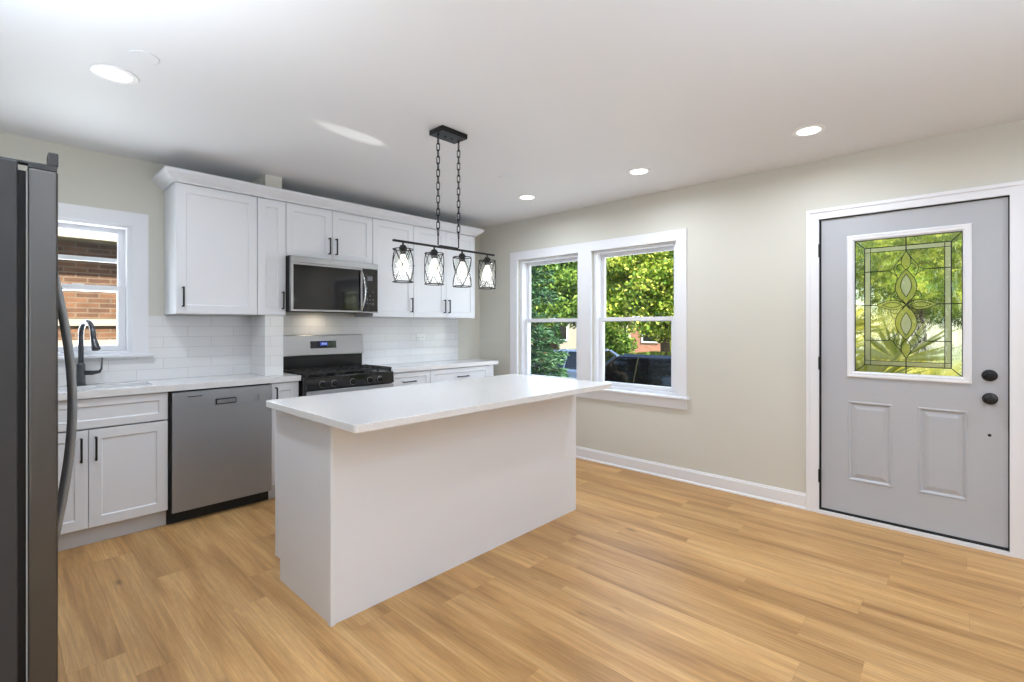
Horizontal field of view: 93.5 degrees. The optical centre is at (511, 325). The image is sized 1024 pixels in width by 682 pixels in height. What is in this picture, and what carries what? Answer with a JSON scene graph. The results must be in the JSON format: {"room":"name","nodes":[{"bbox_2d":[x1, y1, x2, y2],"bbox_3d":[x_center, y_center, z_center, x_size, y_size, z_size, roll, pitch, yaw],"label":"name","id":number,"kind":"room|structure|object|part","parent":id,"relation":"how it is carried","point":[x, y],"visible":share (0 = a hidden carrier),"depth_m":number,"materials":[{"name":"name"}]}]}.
{"room":"kitchen","nodes":[
{"label":"kitchen","id":0,"kind":"room"},
{"bbox_2d":[0,132,479,383],"bbox_3d":[-2.748,0.098,3.387,0.200,2.525,6.700,0,0,43],"label":"wall","id":1,"kind":"structure","parent":0,"point":[90,178],"depth_m":3.31,"materials":[{"name":"grey paint"}]},
{"bbox_2d":[58,202,148,355],"bbox_3d":[-2.880,-0.296,3.193,0.181,0.978,0.730,0,0,43],"label":"window","id":2,"kind":"structure","parent":1,"relation":"in","point":[123,288],"depth_m":3.34,"materials":[{"name":"white paint"}]},
{"bbox_3d":[-2.933,-0.253,3.244,0.015,0.851,0.498,0,0,43],"label":"storm frame","id":3,"kind":"part","parent":2,"relation":"part of","materials":[{"name":"white paint"}]},
{"bbox_3d":[-2.911,-0.455,3.224,0.030,0.439,0.497,0,0,43],"label":"sash","id":4,"kind":"part","parent":2,"relation":"part of","materials":[{"name":"white paint"}]},
{"bbox_3d":[-2.881,-0.053,3.195,0.033,0.444,0.497,0,0,43],"label":"sash","id":5,"kind":"part","parent":2,"relation":"part of","materials":[{"name":"white paint"}]},
{"bbox_2d":[58,353,153,359],"bbox_3d":[-2.855,0.203,3.170,0.180,0.020,0.777,0,0,43],"label":"window sill","id":6,"kind":"structure","parent":1,"relation":"attached to","point":[128,354],"depth_m":3.24,"materials":[{"name":"white paint"}]},
{"bbox_2d":[164,182,256,315],"bbox_3d":[-2.206,-0.529,3.546,0.355,0.894,0.517,0,0,43],"label":"upper cabinet","id":7,"kind":"object","parent":1,"relation":"attached to","point":[210,235],"visible":1,"depth_m":3.44,"materials":[{"name":"white paint"}]},
{"bbox_3d":[-2.238,-0.199,3.277,0.034,0.137,0.010,0,0,43],"label":"handle","id":8,"kind":"part","parent":7,"relation":"part of","materials":[{"name":"black metal"}]},
{"bbox_2d":[152,166,483,236],"bbox_3d":[-1.436,-1.014,4.351,0.400,0.076,2.888,0,0,43],"label":"crown molding","id":9,"kind":"structure","parent":7,"relation":"attached to","point":[167,175],"depth_m":3.78,"materials":[{"name":"white paint"}]},
{"bbox_2d":[58,315,457,385],"bbox_3d":[-2.107,0.148,3.920,0.008,0.476,4.354,0,0,43],"label":"backsplash","id":10,"kind":"structure","parent":1,"relation":"attached to","point":[181,346],"depth_m":3.79,"materials":[{"name":"white tile"}]},
{"bbox_2d":[416,334,424,339],"bbox_3d":[-0.971,0.120,5.124,0.009,0.070,0.115,0,0,43],"label":"wall outlet","id":11,"kind":"object","parent":10,"relation":"attached to","point":[418,336],"visible":1,"depth_m":5.12,"materials":[{"name":"white plastic"}]},
{"bbox_2d":[251,174,281,316],"bbox_3d":[-1.966,-0.390,3.847,0.315,1.551,0.123,0,0,43],"label":"wall column","id":12,"kind":"structure","parent":1,"relation":"attached to","point":[266,180],"depth_m":3.74,"materials":[{"name":"grey paint"}]},
{"bbox_2d":[250,315,282,375],"bbox_3d":[-1.960,0.152,3.842,0.315,0.467,0.135,0,0,43],"label":"wall column","id":13,"kind":"structure","parent":1,"relation":"attached to","point":[266,332],"depth_m":3.75,"materials":[{"name":"white tile"}]},
{"bbox_2d":[257,197,285,314],"bbox_3d":[-1.856,-0.529,3.719,0.080,0.894,0.210,0,0,43],"label":"upper cabinet","id":14,"kind":"object","parent":1,"relation":"attached to","point":[271,214],"visible":0.98,"depth_m":3.72,"materials":[{"name":"white paint"}]},
{"bbox_3d":[-1.787,-0.199,3.760,0.034,0.137,0.010,0,0,43],"label":"handle","id":15,"kind":"part","parent":14,"relation":"part of","materials":[{"name":"black metal"}]},
{"bbox_2d":[286,203,371,263],"bbox_3d":[-1.624,-0.764,4.169,0.355,0.424,0.761,0,0,43],"label":"upper cabinet","id":16,"kind":"object","parent":1,"relation":"attached to","point":[312,232],"visible":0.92,"depth_m":4.04,"materials":[{"name":"white paint"}]},
{"bbox_3d":[-1.657,-0.763,3.939,0.020,0.418,0.378,0,0,43],"label":"door","id":17,"kind":"part","parent":16,"relation":"part of","materials":[{"name":"white paint"}]},
{"bbox_2d":[286,255,377,313],"bbox_3d":[-1.583,-0.333,4.131,0.468,0.437,0.760,0,0,43],"label":"microwave","id":18,"kind":"object","parent":16,"relation":"attached to","point":[313,285],"visible":1,"depth_m":3.96,"materials":[{"name":"silver metal"}]},
{"bbox_3d":[-1.516,-0.306,3.965,0.030,0.380,0.610,0,0,43],"label":"door","id":19,"kind":"part","parent":18,"relation":"part of","materials":[{"name":"black glass"}]},
{"bbox_3d":[-1.513,-0.306,3.962,0.019,0.352,0.574,0,0,43],"label":"door glass","id":20,"kind":"part","parent":18,"relation":"part of","materials":[{"name":"black glass"}]},
{"bbox_3d":[-1.464,-0.522,4.019,0.034,0.048,0.760,0,0,43],"label":"trim","id":21,"kind":"part","parent":18,"relation":"part of","materials":[{"name":"silver metal"}]},
{"bbox_3d":[-1.284,-0.302,4.154,0.062,0.355,0.027,0,0,18],"label":"handle","id":22,"kind":"part","parent":18,"relation":"part of","materials":[{"name":"silver metal"}]},
{"bbox_3d":[-1.257,-0.310,4.244,0.030,0.372,0.148,0,0,43],"label":"control panel","id":23,"kind":"part","parent":18,"relation":"part of","materials":[{"name":"black glass"}]},
{"bbox_3d":[-1.397,-0.763,4.218,0.020,0.418,0.378,0,0,43],"label":"door","id":24,"kind":"part","parent":16,"relation":"part of","materials":[{"name":"white paint"}]},
{"bbox_2d":[355,218,413,317],"bbox_3d":[-1.212,-0.529,4.611,0.355,0.894,0.444,0,0,43],"label":"upper cabinet","id":25,"kind":"object","parent":1,"relation":"attached to","point":[395,300],"visible":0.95,"depth_m":4.50,"materials":[{"name":"white paint"}]},
{"bbox_3d":[-1.115,-0.528,4.520,0.020,0.888,0.441,0,0,43],"label":"door","id":26,"kind":"part","parent":25,"relation":"part of","materials":[{"name":"white paint"}]},
{"bbox_3d":[-0.964,-0.199,4.642,0.034,0.137,0.010,0,0,43],"label":"handle","id":27,"kind":"part","parent":25,"relation":"part of","materials":[{"name":"black metal"}]},
{"bbox_2d":[407,226,474,318],"bbox_3d":[-0.784,-0.529,5.069,0.355,0.894,0.806,0,0,43],"label":"upper cabinet","id":28,"kind":"object","parent":1,"relation":"attached to","point":[446,300],"visible":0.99,"depth_m":4.93,"materials":[{"name":"white paint"}]},
{"bbox_3d":[-0.825,-0.528,4.831,0.020,0.888,0.400,0,0,43],"label":"door","id":29,"kind":"part","parent":28,"relation":"part of","materials":[{"name":"white paint"}]},
{"bbox_3d":[-0.550,-0.528,5.125,0.020,0.888,0.400,0,0,43],"label":"door","id":30,"kind":"part","parent":28,"relation":"part of","materials":[{"name":"white paint"}]},
{"bbox_2d":[0,0,1023,228],"bbox_3d":[0.055,-1.265,0.769,7.870,0.200,7.100,0,0,43],"label":"ceiling","id":31,"kind":"structure","parent":0,"point":[341,100],"depth_m":2.32,"materials":[{"name":"white paint"}]},
{"bbox_2d":[89,64,139,84],"bbox_3d":[-1.837,-1.161,2.227,0.180,0.007,0.180,0,0,43],"label":"recessed light","id":32,"kind":"object","parent":31,"relation":"in","point":[111,73],"visible":1,"depth_m":2.22,"materials":[{"name":"white plastic"}]},
{"bbox_2d":[98,68,131,81],"bbox_3d":[-1.837,-1.162,2.227,0.120,0.005,0.120,0,0,43],"label":"diffuser","id":33,"kind":"object","parent":32,"relation":"attached to","point":[111,74],"depth_m":2.23,"materials":[{"name":"white plastic"}]},
{"bbox_2d":[128,50,159,64],"bbox_3d":[-1.595,-1.162,2.086,0.112,0.005,0.112,0,0,43],"label":"cover plate","id":34,"kind":"object","parent":31,"relation":"attached to","point":[138,55],"visible":1,"depth_m":2.08,"materials":[{"name":"white paint"}]},
{"bbox_2d":[392,125,495,289],"bbox_3d":[-0.382,-0.702,2.899,0.124,0.925,0.776,0,0,43],"label":"pendant light","id":35,"kind":"object","parent":31,"relation":"hanging from","point":[442,132],"visible":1,"depth_m":2.85,"materials":[{"name":"black metal"}]},
{"bbox_3d":[-0.603,-0.344,2.663,0.060,0.100,0.060,0,0,43],"label":"bulb","id":36,"kind":"part","parent":35,"relation":"part of","materials":[{"name":"white glass"}]},
{"bbox_3d":[-0.456,-0.344,2.820,0.060,0.100,0.060,0,0,43],"label":"bulb","id":37,"kind":"part","parent":35,"relation":"part of","materials":[{"name":"white glass"}]},
{"bbox_3d":[-0.436,-0.806,2.841,0.018,0.657,0.018,0,0,-31],"label":"chain","id":38,"kind":"part","parent":35,"relation":"part of","materials":[{"name":"black metal"}]},
{"bbox_3d":[-0.382,-0.471,2.899,0.020,0.013,0.140,0,0,43],"label":"plate","id":39,"kind":"part","parent":35,"relation":"part of","materials":[{"name":"black metal"}]},
{"bbox_3d":[-0.328,-0.806,2.957,0.018,0.657,0.018,0,0,-31],"label":"chain","id":40,"kind":"part","parent":35,"relation":"part of","materials":[{"name":"black metal"}]},
{"bbox_3d":[-0.309,-0.344,2.978,0.060,0.100,0.060,0,0,43],"label":"bulb","id":41,"kind":"part","parent":35,"relation":"part of","materials":[{"name":"white glass"}]},
{"bbox_3d":[-0.162,-0.344,3.135,0.060,0.100,0.060,0,0,43],"label":"bulb","id":42,"kind":"part","parent":35,"relation":"part of","materials":[{"name":"white glass"}]},
{"bbox_2d":[498,176,511,180],"bbox_3d":[-0.056,-1.162,3.794,0.112,0.005,0.112,0,0,43],"label":"cover plate","id":43,"kind":"object","parent":31,"relation":"attached to","point":[504,178],"visible":1,"depth_m":3.79,"materials":[{"name":"white paint"}]},
{"bbox_2d":[517,194,536,199],"bbox_3d":[0.136,-1.161,4.353,0.180,0.007,0.180,0,0,43],"label":"recessed light","id":44,"kind":"object","parent":31,"relation":"in","point":[525,196],"visible":1,"depth_m":4.35,"materials":[{"name":"white plastic"}]},
{"bbox_2d":[520,196,533,198],"bbox_3d":[0.136,-1.162,4.353,0.120,0.005,0.120,0,0,43],"label":"diffuser","id":45,"kind":"object","parent":44,"relation":"attached to","point":[521,197],"depth_m":4.35,"materials":[{"name":"white plastic"}]},
{"bbox_2d":[627,167,650,174],"bbox_3d":[0.956,-1.161,3.623,0.180,0.007,0.180,0,0,43],"label":"recessed light","id":46,"kind":"object","parent":31,"relation":"in","point":[639,170],"visible":1,"depth_m":3.61,"materials":[{"name":"white plastic"}]},
{"bbox_2d":[631,169,646,173],"bbox_3d":[0.956,-1.162,3.623,0.120,0.005,0.120,0,0,43],"label":"diffuser","id":47,"kind":"object","parent":46,"relation":"attached to","point":[634,171],"depth_m":3.62,"materials":[{"name":"white plastic"}]},
{"bbox_2d":[791,124,826,136],"bbox_3d":[1.766,-1.161,2.866,0.180,0.007,0.180,0,0,43],"label":"recessed light","id":48,"kind":"object","parent":31,"relation":"in","point":[808,130],"visible":1,"depth_m":2.86,"materials":[{"name":"white plastic"}]},
{"bbox_2d":[797,127,820,134],"bbox_3d":[1.766,-1.162,2.866,0.120,0.005,0.120,0,0,43],"label":"diffuser","id":49,"kind":"object","parent":48,"relation":"attached to","point":[806,130],"depth_m":2.86,"materials":[{"name":"white plastic"}]},
{"bbox_2d":[58,458,1023,681],"bbox_3d":[0.055,1.335,0.769,7.470,0.050,6.700,0,0,43],"label":"floor","id":50,"kind":"structure","parent":0,"point":[650,578],"depth_m":2.25,"materials":[{"name":"brown wood"}]},
{"bbox_2d":[0,152,76,681],"bbox_3d":[-1.894,0.407,1.422,0.910,1.806,0.893,0,0,43],"label":"refrigerator","id":51,"kind":"object","parent":50,"relation":"on","point":[32,301],"visible":1,"depth_m":1.35,"materials":[{"name":"grey metal"}]},
{"bbox_3d":[-1.473,0.387,1.499,0.400,1.657,0.061,0,0,43],"label":"door","id":52,"kind":"part","parent":51,"relation":"part of","materials":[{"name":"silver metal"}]},
{"bbox_3d":[-1.606,0.280,1.714,0.022,0.983,0.073,0,0,43],"label":"handle","id":53,"kind":"part","parent":51,"relation":"part of","materials":[{"name":"grey metal"}]},
{"bbox_3d":[-1.546,0.280,1.658,0.022,0.983,0.073,0,0,43],"label":"handle","id":54,"kind":"part","parent":51,"relation":"part of","materials":[{"name":"grey metal"}]},
{"bbox_2d":[58,392,167,551],"bbox_3d":[-2.651,0.869,2.983,0.468,0.882,0.782,0,0,43],"label":"base cabinet","id":55,"kind":"object","parent":50,"relation":"on","point":[119,482],"visible":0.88,"depth_m":2.95,"materials":[{"name":"white paint"}]},
{"bbox_3d":[-2.647,0.908,2.712,0.020,0.581,0.388,0,0,43],"label":"door","id":56,"kind":"part","parent":55,"relation":"part of","materials":[{"name":"white paint"}]},
{"bbox_3d":[-2.515,0.730,2.811,0.034,0.140,0.010,0,0,43],"label":"handle","id":57,"kind":"part","parent":55,"relation":"part of","materials":[{"name":"black metal"}]},
{"bbox_3d":[-2.470,0.730,2.860,0.034,0.140,0.010,0,0,43],"label":"handle","id":58,"kind":"part","parent":55,"relation":"part of","materials":[{"name":"black metal"}]},
{"bbox_3d":[-2.513,0.521,2.854,0.020,0.175,0.779,0,0,43],"label":"drawer","id":59,"kind":"part","parent":55,"relation":"part of","materials":[{"name":"white paint"}]},
{"bbox_3d":[-2.380,0.908,2.997,0.020,0.581,0.388,0,0,43],"label":"door","id":60,"kind":"part","parent":55,"relation":"part of","materials":[{"name":"white paint"}]},
{"bbox_2d":[58,373,300,400],"bbox_3d":[-2.617,0.406,3.041,0.462,0.040,2.363,0,0,43],"label":"countertop","id":61,"kind":"structure","parent":55,"relation":"on","point":[177,384],"depth_m":3.23,"materials":[{"name":"white stone"}]},
{"bbox_2d":[76,319,102,385],"bbox_3d":[-2.680,0.173,3.064,0.264,0.426,0.132,0,0,43],"label":"faucet","id":62,"kind":"object","parent":61,"relation":"on","point":[81,372],"visible":0.98,"depth_m":3.09,"materials":[{"name":"grey metal"}]},
{"bbox_3d":[-2.728,0.264,3.139,0.095,0.112,0.029,0,0,-30],"label":"lever","id":63,"kind":"part","parent":62,"relation":"part of","materials":[{"name":"grey metal"}]},
{"bbox_2d":[167,383,270,524],"bbox_3d":[-2.147,0.868,3.486,0.403,0.882,0.637,0,0,43],"label":"dishwasher","id":64,"kind":"object","parent":50,"relation":"on","point":[219,439],"visible":0.98,"depth_m":3.32,"materials":[{"name":"silver metal"}]},
{"bbox_3d":[-2.059,1.257,3.404,0.015,0.104,0.633,0,0,43],"label":"toe panel","id":65,"kind":"part","parent":64,"relation":"part of","materials":[{"name":"black metal"}]},
{"bbox_3d":[-1.993,0.523,3.359,0.002,0.026,0.118,0,0,43],"label":"grip trim","id":66,"kind":"part","parent":64,"relation":"part of","materials":[{"name":"silver metal"}]},
{"bbox_2d":[268,381,298,498],"bbox_3d":[-1.877,0.869,3.813,0.468,0.882,0.205,0,0,43],"label":"base cabinet","id":67,"kind":"object","parent":50,"relation":"on","point":[280,390],"visible":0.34,"depth_m":3.63,"materials":[{"name":"white paint"}]},
{"bbox_2d":[283,334,393,396],"bbox_3d":[-1.483,0.696,4.139,0.598,1.228,0.784,0,0,43],"label":"gas range","id":68,"kind":"object","parent":50,"relation":"on","point":[326,364],"visible":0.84,"depth_m":4.14,"materials":[{"name":"black metal"}]},
{"bbox_3d":[-1.675,0.166,4.274,0.012,0.064,0.236,0,0,43],"label":"display panel","id":69,"kind":"part","parent":68,"relation":"part of","materials":[{"name":"black glass"}]},
{"bbox_3d":[-1.412,0.460,3.850,0.041,0.048,0.048,0,0,43],"label":"knob","id":70,"kind":"part","parent":68,"relation":"part of","materials":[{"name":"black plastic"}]},
{"bbox_2d":[290,369,392,378],"bbox_3d":[-1.486,0.407,4.142,0.453,0.010,0.784,0,0,43],"label":"cooktop","id":71,"kind":"object","parent":68,"relation":"in","point":[374,372],"depth_m":4.02,"materials":[{"name":"black metal"}]},
{"bbox_3d":[-1.322,0.458,3.990,0.029,0.092,0.777,0,0,43],"label":"control panel","id":72,"kind":"part","parent":68,"relation":"part of","materials":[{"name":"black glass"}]},
{"bbox_3d":[-1.321,0.797,3.988,0.032,0.575,0.770,0,0,43],"label":"oven door","id":73,"kind":"part","parent":68,"relation":"part of","materials":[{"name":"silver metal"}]},
{"bbox_2d":[392,370,429,386],"bbox_3d":[-1.095,0.869,4.651,0.468,0.882,0.456,0,0,43],"label":"base cabinet","id":74,"kind":"object","parent":50,"relation":"on","point":[412,377],"visible":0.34,"depth_m":4.52,"materials":[{"name":"white paint"}]},
{"bbox_2d":[275,394,575,626],"bbox_3d":[-0.415,0.864,2.993,0.688,0.892,1.829,0,0,43],"label":"kitchen island","id":75,"kind":"object","parent":50,"relation":"on","point":[363,519],"visible":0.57,"depth_m":2.44,"materials":[{"name":"white paint"}]},
{"bbox_3d":[-1.013,0.864,2.322,0.613,0.892,0.016,0,0,43],"label":"panel","id":76,"kind":"part","parent":75,"relation":"part of","materials":[{"name":"white paint"}]},
{"bbox_3d":[-0.791,0.864,2.108,0.030,0.892,0.022,0,0,43],"label":"corner trim","id":77,"kind":"part","parent":75,"relation":"part of","materials":[{"name":"white paint"}]},
{"bbox_2d":[266,374,611,432],"bbox_3d":[-0.299,0.401,2.857,0.913,0.032,1.879,0,0,43],"label":"island countertop","id":78,"kind":"structure","parent":75,"relation":"on","point":[359,411],"depth_m":2.48,"materials":[{"name":"white stone"}]},
{"bbox_2d":[430,365,492,382],"bbox_3d":[-0.643,0.869,5.134,0.468,0.882,0.863,0,0,43],"label":"base cabinet","id":79,"kind":"object","parent":50,"relation":"on","point":[448,374],"visible":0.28,"depth_m":4.96,"materials":[{"name":"white paint"}]},
{"bbox_2d":[377,359,497,372],"bbox_3d":[-0.790,0.406,4.991,0.454,0.040,1.393,0,0,43],"label":"countertop","id":80,"kind":"structure","parent":79,"relation":"on","point":[431,365],"depth_m":4.85,"materials":[{"name":"white stone"}]},
{"bbox_2d":[816,509,1014,557],"bbox_3d":[2.496,1.300,3.058,0.965,0.020,0.025,0,0,43],"label":"threshold","id":81,"kind":"object","parent":50,"relation":"on","point":[918,533],"visible":1,"depth_m":3.00,"materials":[{"name":"white paint"}]},
{"bbox_2d":[480,119,1023,492],"bbox_3d":[2.410,0.098,3.291,7.870,2.525,0.200,0,0,43],"label":"wall","id":82,"kind":"structure","parent":0,"point":[744,418],"depth_m":3.74,"materials":[{"name":"grey paint"}]},
{"bbox_2d":[520,254,577,379],"bbox_3d":[0.435,-0.064,5.132,0.819,1.322,0.145,0,0,43],"label":"window","id":83,"kind":"structure","parent":82,"relation":"in","point":[525,265],"depth_m":5.34,"materials":[{"name":"white paint"}]},
{"bbox_3d":[0.424,0.248,5.120,0.743,0.651,0.033,0,0,43],"label":"sash","id":84,"kind":"part","parent":83,"relation":"part of","materials":[{"name":"white paint"}]},
{"bbox_3d":[0.452,-0.369,5.151,0.743,0.664,0.030,0,0,43],"label":"sash","id":85,"kind":"part","parent":83,"relation":"part of","materials":[{"name":"white paint"}]},
{"bbox_2d":[510,228,686,409],"bbox_3d":[0.781,-0.056,4.778,2.020,1.518,0.190,0,0,43],"label":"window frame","id":86,"kind":"structure","parent":82,"relation":"in","point":[600,318],"depth_m":4.61,"materials":[{"name":"white paint"}]},
{"bbox_3d":[1.145,0.246,4.446,0.778,0.656,0.033,0,0,43],"label":"sash","id":87,"kind":"part","parent":86,"relation":"part of","materials":[{"name":"white paint"}]},
{"bbox_3d":[1.174,-0.371,4.477,0.778,0.659,0.030,0,0,43],"label":"sash","id":88,"kind":"part","parent":86,"relation":"part of","materials":[{"name":"white paint"}]},
{"bbox_2d":[598,389,689,399],"bbox_3d":[0.754,0.608,4.748,2.070,0.020,0.170,0,0,43],"label":"window sill","id":89,"kind":"structure","parent":82,"relation":"attached to","point":[605,390],"depth_m":4.25,"materials":[{"name":"white paint"}]},
{"bbox_2d":[576,446,805,509],"bbox_3d":[0.850,1.254,4.595,3.410,0.112,0.022,0,0,43],"label":"baseboard","id":90,"kind":"structure","parent":82,"relation":"attached to","point":[777,495],"depth_m":3.94,"materials":[{"name":"white paint"}]},
{"bbox_2d":[818,197,1009,550],"bbox_3d":[2.500,0.277,3.061,0.944,2.029,0.114,0,0,43],"label":"door","id":91,"kind":"structure","parent":82,"relation":"in","point":[913,361],"depth_m":3.03,"materials":[{"name":"grey paint"}]},
{"bbox_3d":[2.387,0.779,3.209,0.241,0.538,0.046,0,0,43],"label":"raised panel","id":92,"kind":"part","parent":91,"relation":"part of","materials":[{"name":"grey paint"}]},
{"bbox_3d":[2.523,-0.130,3.084,0.533,0.880,0.004,0,0,43],"label":"clear glass","id":93,"kind":"part","parent":91,"relation":"part of","materials":[{"name":"glass"}]},
{"bbox_3d":[2.651,0.779,2.964,0.227,0.538,0.046,0,0,43],"label":"raised panel","id":94,"kind":"part","parent":91,"relation":"part of","materials":[{"name":"grey paint"}]},
{"bbox_3d":[2.765,0.425,2.783,0.068,0.068,0.070,0,0,43],"label":"knob","id":95,"kind":"part","parent":91,"relation":"part of","materials":[{"name":"black metal"}]},
{"bbox_2d":[806,180,1023,558],"bbox_3d":[2.565,0.247,3.128,1.092,2.125,0.227,0,0,43],"label":"door frame","id":96,"kind":"structure","parent":82,"relation":"attached to","point":[1015,189],"depth_m":2.83,"materials":[{"name":"white paint"}]},
{"label":"outside","id":97,"kind":"structure","parent":0,"visible":0},
{"bbox_3d":[14.426,2.320,37.426,90.000,0.300,45.600,0,0,43],"label":"lawn","id":98,"kind":"structure","parent":97,"visible":0},
{"bbox_2d":[531,330,561,357],"bbox_3d":[1.810,0.944,26.430,1.840,2.506,2.065,0,0,10],"label":"shrub","id":99,"kind":"object","parent":98,"relation":"on","point":[559,335],"visible":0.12,"depth_m":25.97,"materials":[{"name":"green plant"}]},
{"bbox_2d":[531,261,614,350],"bbox_3d":[1.742,-1.012,21.265,5.466,6.481,5.558,0,0,30],"label":"street tree","id":100,"kind":"object","parent":98,"relation":"on","point":[566,274],"visible":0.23,"depth_m":19.56,"materials":[{"name":"green plant"}]},
{"bbox_2d":[531,321,630,350],"bbox_3d":[4.616,-1.460,40.840,10.000,7.260,8.800,0,0,43],"label":"house","id":101,"kind":"structure","parent":98,"relation":"on","point":[570,334],"depth_m":35.76,"materials":[{"name":"beige"}]},
{"bbox_3d":[3.710,0.260,36.207,1.020,1.520,0.009,0,0,43],"label":"pane","id":102,"kind":"part","parent":101,"relation":"part of","materials":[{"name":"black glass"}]},
{"bbox_2d":[605,322,637,354],"bbox_3d":[4.857,0.951,23.022,2.374,2.493,2.248,0,0,43],"label":"shrub","id":103,"kind":"object","parent":98,"relation":"on","point":[620,344],"visible":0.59,"depth_m":22.33,"materials":[{"name":"green plant"}]},
{"bbox_2d":[605,250,673,351],"bbox_3d":[5.421,-0.894,17.265,5.358,6.244,5.084,0,0,32],"label":"street tree","id":104,"kind":"object","parent":98,"relation":"on","point":[645,288],"visible":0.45,"depth_m":16.01,"materials":[{"name":"green plant"}]},
{"bbox_2d":[631,329,659,352],"bbox_3d":[12.424,-1.260,32.865,6.700,6.860,7.800,0,0,43],"label":"brick house","id":105,"kind":"structure","parent":98,"relation":"on","point":[645,344],"depth_m":31.51,"materials":[{"name":"brick"}]},
{"bbox_3d":[8.972,0.260,31.293,1.020,1.520,0.009,0,0,43],"label":"pane","id":106,"kind":"part","parent":105,"relation":"part of","materials":[{"name":"black glass"}]},
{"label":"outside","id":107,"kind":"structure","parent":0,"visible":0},
{"bbox_3d":[-3.899,2.335,17.802,90.000,0.270,8.100,0,0,43],"label":"street","id":108,"kind":"object","parent":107,"visible":0},
{"bbox_2d":[533,348,619,377],"bbox_3d":[1.864,1.450,14.815,4.710,1.500,2.080,0,0,43],"label":"car","id":109,"kind":"object","parent":108,"relation":"on","point":[570,364],"visible":0.06,"depth_m":14.03,"materials":[{"name":"blue paint"}]},
{"bbox_2d":[605,351,670,386],"bbox_3d":[2.321,1.340,8.710,4.710,1.720,2.080,0,0,43],"label":"car","id":110,"kind":"object","parent":108,"relation":"on","point":[652,367],"visible":0.07,"depth_m":8.00,"materials":[{"name":"black paint"}]},
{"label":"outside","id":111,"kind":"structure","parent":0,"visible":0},
{"bbox_3d":[-19.187,2.320,1.431,90.000,0.300,35.900,0,0,43],"label":"ground","id":112,"kind":"structure","parent":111,"visible":0},
{"bbox_2d":[58,228,116,345],"bbox_3d":[-7.835,-0.210,5.675,5.400,4.760,10.200,0,0,43],"label":"brick building","id":113,"kind":"structure","parent":112,"relation":"on","point":[100,308],"depth_m":5.42,"materials":[{"name":"brown brick"}]},
{"bbox_2d":[531,265,570,377],"bbox_3d":[-0.014,-0.535,7.255,2.167,5.510,2.112,0,0,27],"label":"spruce tree","id":114,"kind":"object","parent":112,"relation":"on","point":[548,363],"visible":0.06,"depth_m":7.10,"materials":[{"name":"green plant"}]}
]}

